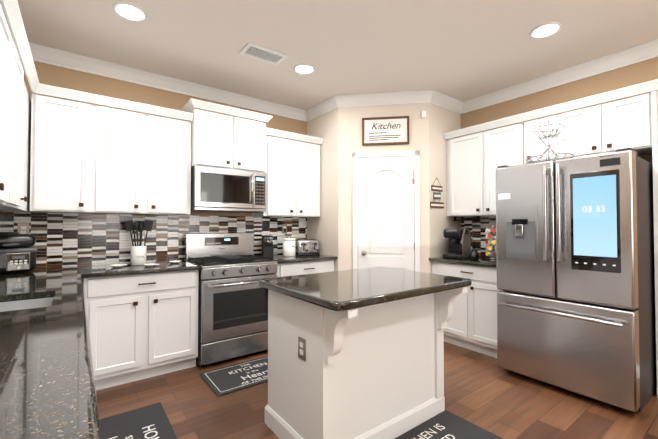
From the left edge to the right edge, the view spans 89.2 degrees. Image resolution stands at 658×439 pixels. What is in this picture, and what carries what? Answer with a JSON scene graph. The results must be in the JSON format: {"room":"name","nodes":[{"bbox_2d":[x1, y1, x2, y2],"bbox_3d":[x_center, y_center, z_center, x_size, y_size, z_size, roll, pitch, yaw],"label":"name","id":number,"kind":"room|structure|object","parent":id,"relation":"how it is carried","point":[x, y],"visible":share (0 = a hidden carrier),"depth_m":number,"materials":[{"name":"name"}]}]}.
{"room":"kitchen","nodes":[
{"label":"kitchen","id":0,"kind":"room"},
{"bbox_2d":[19,58,306,267],"bbox_3d":[-1.026,-0.036,3.985,4.800,2.770,0.200,1,-1,-37],"label":"wall","id":1,"kind":"structure","parent":0,"point":[57,76],"depth_m":3.21,"materials":[{"name":"beige paint"}]},
{"bbox_2d":[0,0,15,207],"bbox_3d":[-1.686,-0.534,1.492,0.333,0.900,0.465,1,-1,-37],"label":"upper cabinet","id":2,"kind":"object","parent":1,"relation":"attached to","point":[7,46],"depth_m":1.72,"materials":[{"name":"white wood"}]},
{"bbox_2d":[0,40,27,211],"bbox_3d":[-1.964,-0.527,1.862,0.333,0.900,0.460,1,-1,-37],"label":"upper cabinet","id":3,"kind":"object","parent":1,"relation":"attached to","point":[21,89],"depth_m":2.11,"materials":[{"name":"white wood"}]},
{"bbox_2d":[24,76,35,211],"bbox_3d":[-2.345,-0.517,2.368,0.333,0.900,0.807,1,-1,-37],"label":"upper cabinet","id":4,"kind":"object","parent":1,"relation":"attached to","point":[31,103],"depth_m":2.54,"materials":[{"name":"white wood"}]},
{"bbox_2d":[32,92,95,212],"bbox_3d":[-2.205,-0.509,2.771,0.381,0.900,0.334,1,-1,-37],"label":"upper cabinet","id":5,"kind":"object","parent":1,"relation":"attached to","point":[58,154],"depth_m":2.65,"materials":[{"name":"white wood"}]},
{"bbox_2d":[92,104,147,214],"bbox_3d":[-1.898,-0.505,3.002,0.387,0.900,0.334,1,-1,-37],"label":"upper cabinet","id":6,"kind":"object","parent":1,"relation":"attached to","point":[121,135],"depth_m":2.88,"materials":[{"name":"white wood"}]},
{"bbox_2d":[0,212,306,267],"bbox_3d":[-1.505,0.188,3.487,3.036,0.462,0.002,1,-1,-37],"label":"tile backsplash","id":7,"kind":"structure","parent":1,"relation":"attached to","point":[70,239],"depth_m":3.13,"materials":[{"name":"tile"}]},
{"bbox_2d":[17,223,29,233],"bbox_3d":[-2.483,0.073,2.717,0.071,0.081,0.055,1,-1,-37],"label":"outlet plates","id":8,"kind":"object","parent":7,"relation":"attached to","point":[23,228],"depth_m":2.73,"materials":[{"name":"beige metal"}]},
{"bbox_2d":[282,224,286,237],"bbox_3d":[-0.568,0.143,4.157,0.057,0.162,0.055,1,-1,-37],"label":"outlet plates","id":9,"kind":"object","parent":7,"relation":"attached to","point":[284,226],"depth_m":4.18,"materials":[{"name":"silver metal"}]},
{"bbox_2d":[148,112,191,214],"bbox_3d":[-1.586,-0.500,3.237,0.395,0.900,0.334,1,-1,-37],"label":"upper cabinet","id":10,"kind":"object","parent":1,"relation":"attached to","point":[169,139],"depth_m":3.11,"materials":[{"name":"white wood"}]},
{"bbox_2d":[184,100,235,168],"bbox_3d":[-1.249,-0.821,3.452,0.375,0.613,0.404,1,-1,-37],"label":"upper cabinet","id":11,"kind":"object","parent":1,"relation":"attached to","point":[213,134],"depth_m":3.29,"materials":[{"name":"white wood"}]},
{"bbox_2d":[191,165,266,212],"bbox_3d":[-1.080,-0.297,3.530,0.746,0.425,0.462,1,-1,-37],"label":"microwave","id":12,"kind":"object","parent":11,"relation":"attached to","point":[214,189],"visible":1,"depth_m":3.35,"materials":[{"name":"grey metal"}]},
{"bbox_2d":[236,108,267,175],"bbox_3d":[-0.949,-0.816,3.678,0.375,0.613,0.404,1,-1,-37],"label":"upper cabinet","id":13,"kind":"object","parent":1,"relation":"attached to","point":[251,135],"depth_m":3.53,"materials":[{"name":"white wood"}]},
{"bbox_2d":[252,132,295,216],"bbox_3d":[-0.653,-0.487,3.938,0.400,0.900,0.334,1,-1,-37],"label":"upper cabinet","id":14,"kind":"object","parent":1,"relation":"attached to","point":[281,178],"depth_m":3.82,"materials":[{"name":"white wood"}]},
{"bbox_2d":[288,140,321,216],"bbox_3d":[-0.345,-0.482,4.170,0.370,0.900,0.334,1,-1,-37],"label":"upper cabinet","id":15,"kind":"object","parent":1,"relation":"attached to","point":[307,154],"depth_m":4.04,"materials":[{"name":"white wood"}]},
{"bbox_2d":[0,0,657,109],"bbox_3d":[1.138,-1.526,1.136,4.800,0.100,7.400,1,-1,-37],"label":"ceiling","id":16,"kind":"structure","parent":0,"point":[463,50],"depth_m":2.68,"materials":[{"name":"beige paint"}]},
{"bbox_2d":[113,1,146,21],"bbox_3d":[-1.386,-1.449,2.327,0.207,0.024,0.207,0,-1,8],"label":"recessed light","id":17,"kind":"object","parent":16,"relation":"in","point":[129,11],"depth_m":2.32,"materials":[{"name":"white"}]},
{"bbox_2d":[239,42,286,64],"bbox_3d":[-0.569,-1.435,2.904,0.360,0.012,0.200,1,-1,-37],"label":"ceiling vent","id":18,"kind":"object","parent":16,"relation":"in","point":[258,52],"visible":1,"depth_m":2.89,"materials":[{"name":"white metal"}]},
{"bbox_2d":[293,63,314,74],"bbox_3d":[-0.237,-1.433,3.179,0.207,0.024,0.207,0,-1,8],"label":"recessed light","id":19,"kind":"object","parent":16,"relation":"in","point":[304,69],"depth_m":3.16,"materials":[{"name":"white"}]},
{"bbox_2d":[530,21,561,38],"bbox_3d":[1.652,-1.445,2.547,0.207,0.024,0.207,0,-1,8],"label":"recessed light","id":20,"kind":"object","parent":16,"relation":"in","point":[547,29],"depth_m":2.53,"materials":[{"name":"white"}]},
{"bbox_2d":[96,342,657,438],"bbox_3d":[1.138,1.344,1.081,4.800,0.100,7.400,1,-1,-37],"label":"floor","id":21,"kind":"structure","parent":0,"point":[484,391],"depth_m":2.37,"materials":[{"name":"brown wood"}]},
{"bbox_2d":[99,402,177,438],"bbox_3d":[-1.141,1.304,1.933,0.450,0.012,0.820,1,-1,-37],"label":"area rug","id":22,"kind":"object","parent":21,"relation":"on","point":[152,421],"visible":1,"depth_m":2.11,"materials":[{"name":"grey fabric"}]},
{"bbox_2d":[84,270,198,389],"bbox_3d":[-1.693,0.888,2.951,0.878,0.884,0.618,1,-1,-37],"label":"base cabinet","id":23,"kind":"object","parent":21,"relation":"on","point":[143,326],"depth_m":2.72,"materials":[{"name":"white wood"}]},
{"bbox_2d":[0,254,495,438],"bbox_3d":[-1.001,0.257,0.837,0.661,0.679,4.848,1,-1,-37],"label":"countertop","id":24,"kind":"structure","parent":23,"relation":"on","point":[47,386],"depth_m":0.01,"materials":[{"name":"black stone"}]},
{"bbox_2d":[0,232,37,273],"bbox_3d":[-2.427,0.247,2.517,0.319,0.306,0.314,-1,-1,39],"label":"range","id":25,"kind":"object","parent":24,"relation":"on","point":[18,251],"visible":1,"depth_m":2.47,"materials":[{"name":"black plastic"}]},
{"bbox_2d":[0,297,53,311],"bbox_3d":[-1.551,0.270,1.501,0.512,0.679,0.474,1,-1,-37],"label":"countertop sink","id":26,"kind":"object","parent":24,"relation":"in","point":[7,304],"depth_m":1.74,"materials":[{"name":"silver metal"}]},
{"bbox_2d":[110,264,126,267],"bbox_3d":[-1.792,0.396,2.850,0.125,0.021,0.104,1,-1,-37],"label":"spoon rest","id":27,"kind":"object","parent":24,"relation":"on","point":[117,265],"visible":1,"depth_m":2.82,"materials":[{"name":"white ceramic"}]},
{"bbox_2d":[125,220,152,264],"bbox_3d":[-1.740,0.208,3.053,0.223,0.405,0.175,1,-1,-37],"label":"utensil crock","id":28,"kind":"object","parent":24,"relation":"on","point":[138,255],"visible":0.98,"depth_m":3.02,"materials":[{"name":"white ceramic"}]},
{"bbox_2d":[143,263,159,266],"bbox_3d":[-1.548,0.397,2.909,0.126,0.021,0.104,1,-1,-37],"label":"spoon rest","id":29,"kind":"object","parent":24,"relation":"on","point":[150,265],"visible":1,"depth_m":2.89,"materials":[{"name":"white ceramic"}]},
{"bbox_2d":[169,260,180,263],"bbox_3d":[-1.451,0.402,3.156,0.119,0.021,0.104,1,-1,-37],"label":"spoon rest","id":30,"kind":"object","parent":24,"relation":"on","point":[175,261],"visible":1,"depth_m":3.12,"materials":[{"name":"white ceramic"}]},
{"bbox_2d":[262,234,273,256],"bbox_3d":[-0.708,0.300,3.872,0.110,0.253,0.236,0,-1,-17],"label":"knife block","id":31,"kind":"object","parent":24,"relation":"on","point":[267,247],"visible":1,"depth_m":3.81,"materials":[{"name":"black"}]},
{"bbox_2d":[282,236,295,256],"bbox_3d":[-0.464,0.307,3.897,0.156,0.239,0.162,1,-1,-37],"label":"canister","id":32,"kind":"object","parent":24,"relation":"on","point":[289,247],"visible":1,"depth_m":3.83,"materials":[{"name":"white ceramic"}]},
{"bbox_2d":[296,239,318,255],"bbox_3d":[-0.293,0.338,4.098,0.290,0.186,0.298,1,-1,-29],"label":"toaster","id":33,"kind":"object","parent":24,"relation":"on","point":[304,247],"visible":0.88,"depth_m":3.99,"materials":[{"name":"silver metal"}]},
{"bbox_2d":[442,227,471,258],"bbox_3d":[1.421,0.252,3.698,0.225,0.342,0.321,-1,-1,41],"label":"coffee maker","id":34,"kind":"object","parent":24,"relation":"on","point":[459,242],"visible":0.94,"depth_m":3.62,"materials":[{"name":"black plastic"}]},
{"bbox_2d":[470,248,479,259],"bbox_3d":[1.539,0.361,3.528,0.100,0.118,0.100,1,-1,-37],"label":"glass jar","id":35,"kind":"object","parent":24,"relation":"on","point":[474,254],"visible":1,"depth_m":3.50,"materials":[{"name":"black"}]},
{"bbox_2d":[485,225,495,259],"bbox_3d":[1.757,0.241,3.557,0.169,0.358,0.169,1,-1,-37],"label":"carousel","id":36,"kind":"object","parent":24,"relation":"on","point":[492,254],"visible":0.56,"depth_m":3.53,"materials":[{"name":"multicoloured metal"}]},
{"bbox_2d":[184,233,277,366],"bbox_3d":[-0.999,0.740,3.401,0.748,1.194,0.718,1,-1,-37],"label":"range","id":37,"kind":"object","parent":21,"relation":"on","point":[233,307],"visible":0.96,"depth_m":3.16,"materials":[{"name":"grey metal"}]},
{"bbox_2d":[199,356,267,396],"bbox_3d":[-0.667,1.322,2.899,0.760,0.012,0.475,1,-1,-37],"label":"area rug","id":38,"kind":"object","parent":21,"relation":"on","point":[232,378],"visible":0.83,"depth_m":2.80,"materials":[{"name":"grey fabric"}]},
{"bbox_2d":[276,260,333,276],"bbox_3d":[-0.419,0.907,3.909,0.770,0.884,0.618,1,-1,-37],"label":"base cabinet","id":39,"kind":"object","parent":21,"relation":"on","point":[309,267],"depth_m":3.64,"materials":[{"name":"white wood"}]},
{"bbox_2d":[258,267,471,438],"bbox_3d":[0.235,0.850,2.157,1.140,0.928,0.850,1,-1,-37],"label":"kitchen island","id":40,"kind":"object","parent":21,"relation":"on","point":[355,353],"visible":1,"depth_m":1.94,"materials":[{"name":"white wood"}]},
{"bbox_2d":[395,410,502,438],"bbox_3d":[0.637,1.302,1.847,0.800,0.012,0.516,1,-1,-37],"label":"area rug","id":41,"kind":"object","parent":21,"relation":"on","point":[445,424],"visible":1,"depth_m":2.06,"materials":[{"name":"grey fabric"}]},
{"bbox_2d":[432,261,499,357],"bbox_3d":[1.630,0.900,3.578,0.618,0.884,0.813,1,-1,-37],"label":"base cabinet","id":42,"kind":"object","parent":21,"relation":"on","point":[472,325],"depth_m":3.32,"materials":[{"name":"white wood"}]},
{"bbox_2d":[496,148,656,411],"bbox_3d":[2.028,0.428,2.772,0.905,1.794,0.905,1,-1,-37],"label":"fridge","id":43,"kind":"object","parent":21,"relation":"on","point":[575,267],"visible":1,"depth_m":2.44,"materials":[{"name":"grey metal"}]},
{"bbox_2d":[525,120,573,162],"bbox_3d":[1.916,-0.668,2.913,0.359,0.400,0.359,1,-1,-37],"label":"basket","id":44,"kind":"object","parent":43,"relation":"on","point":[556,135],"visible":0.62,"depth_m":2.89,"materials":[{"name":"silver metal"}]},
{"bbox_2d":[582,206,604,211],"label":"clock","id":45,"kind":"object","parent":43,"relation":"on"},
{"bbox_2d":[307,103,460,273],"bbox_3d":[0.668,-0.030,4.260,1.359,2.769,1.394,1,-1,-37],"label":"wall","id":46,"kind":"structure","parent":0,"point":[339,132],"depth_m":3.87,"materials":[{"name":"beige paint"}]},
{"bbox_2d":[12,38,657,121],"bbox_3d":[1.138,-1.418,1.134,4.400,0.114,7.000,1,-1,-37],"label":"crown molding","id":47,"kind":"structure","parent":46,"relation":"attached to","point":[600,65],"depth_m":3.46,"materials":[{"name":"white wood"}]},
{"bbox_2d":[362,116,408,145],"bbox_3d":[0.644,-1.009,3.803,0.530,0.315,0.024,0,-1,8],"label":"kitchen sign","id":48,"kind":"object","parent":46,"relation":"attached to","point":[393,130],"visible":1,"depth_m":3.80,"materials":[{"name":"white wood"}]},
{"bbox_2d":[353,150,419,271],"bbox_3d":[0.644,0.287,3.778,0.749,2.117,0.027,0,-1,8],"label":"door frame","id":49,"kind":"structure","parent":46,"relation":"attached to","point":[357,155],"depth_m":3.77,"materials":[{"name":"white wood"}]},
{"bbox_2d":[358,156,414,270],"bbox_3d":[0.645,0.314,3.771,0.466,2.047,0.472,1,-1,-37],"label":"pantry door","id":50,"kind":"structure","parent":46,"relation":"in","point":[385,211],"depth_m":3.78,"materials":[{"name":"white wood"}]},
{"bbox_2d":[421,110,425,117],"bbox_3d":[1.062,-1.181,3.743,0.050,0.080,0.034,0,-1,8],"label":"sensor","id":51,"kind":"object","parent":46,"relation":"attached to","point":[423,113],"visible":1,"depth_m":3.73,"materials":[{"name":"white plastic"}]},
{"bbox_2d":[430,177,443,207],"bbox_3d":[1.232,-0.306,3.808,0.250,0.352,0.014,1,-1,-37],"label":"hanging sign","id":52,"kind":"object","parent":46,"relation":"attached to","point":[436,195],"visible":1,"depth_m":3.79,"materials":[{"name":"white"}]},
{"bbox_2d":[461,57,657,216],"bbox_3d":[2.976,-0.065,2.490,0.200,2.770,7.000,1,-1,-37],"label":"wall","id":53,"kind":"structure","parent":0,"point":[631,75],"depth_m":3.21,"materials":[{"name":"beige paint"}]},
{"bbox_2d":[444,124,479,216],"bbox_3d":[1.638,-0.522,3.832,0.333,0.966,0.461,1,-1,-37],"label":"upper cabinet","id":54,"kind":"object","parent":53,"relation":"attached to","point":[463,152],"depth_m":3.74,"materials":[{"name":"white wood"}]},
{"bbox_2d":[454,216,479,220],"bbox_3d":[1.587,-0.009,3.854,0.040,0.056,0.298,1,-1,-37],"label":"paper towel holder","id":55,"kind":"object","parent":54,"relation":"attached to","point":[478,218],"visible":0.96,"depth_m":3.82,"materials":[{"name":"black metal"}]},
{"bbox_2d":[461,216,495,256],"bbox_3d":[1.877,0.193,3.768,0.002,0.462,0.833,1,-1,-37],"label":"tile backsplash","id":56,"kind":"structure","parent":53,"relation":"attached to","point":[477,229],"depth_m":3.91,"materials":[{"name":"tile"}]},
{"bbox_2d":[480,113,523,215],"bbox_3d":[1.893,-0.528,3.493,0.333,0.966,0.388,1,-1,-37],"label":"upper cabinet","id":57,"kind":"object","parent":53,"relation":"attached to","point":[501,146],"depth_m":3.46,"materials":[{"name":"white wood"}]},
{"bbox_2d":[524,105,555,163],"bbox_3d":[2.106,-0.776,3.215,0.333,0.481,0.307,1,-1,-37],"label":"upper cabinet","id":58,"kind":"object","parent":53,"relation":"attached to","point":[533,146],"depth_m":3.13,"materials":[{"name":"white wood"}]},
{"bbox_2d":[556,94,599,159],"bbox_3d":[2.290,-0.781,2.970,0.333,0.481,0.306,1,-1,-37],"label":"upper cabinet","id":59,"kind":"object","parent":53,"relation":"attached to","point":[580,136],"depth_m":2.87,"materials":[{"name":"white wood"}]},
{"bbox_2d":[600,80,657,155],"bbox_3d":[2.470,-0.786,2.730,0.333,0.481,0.293,1,-1,-37],"label":"upper cabinet","id":60,"kind":"object","parent":53,"relation":"attached to","point":[631,122],"depth_m":2.61,"materials":[{"name":"white wood"}]}
]}

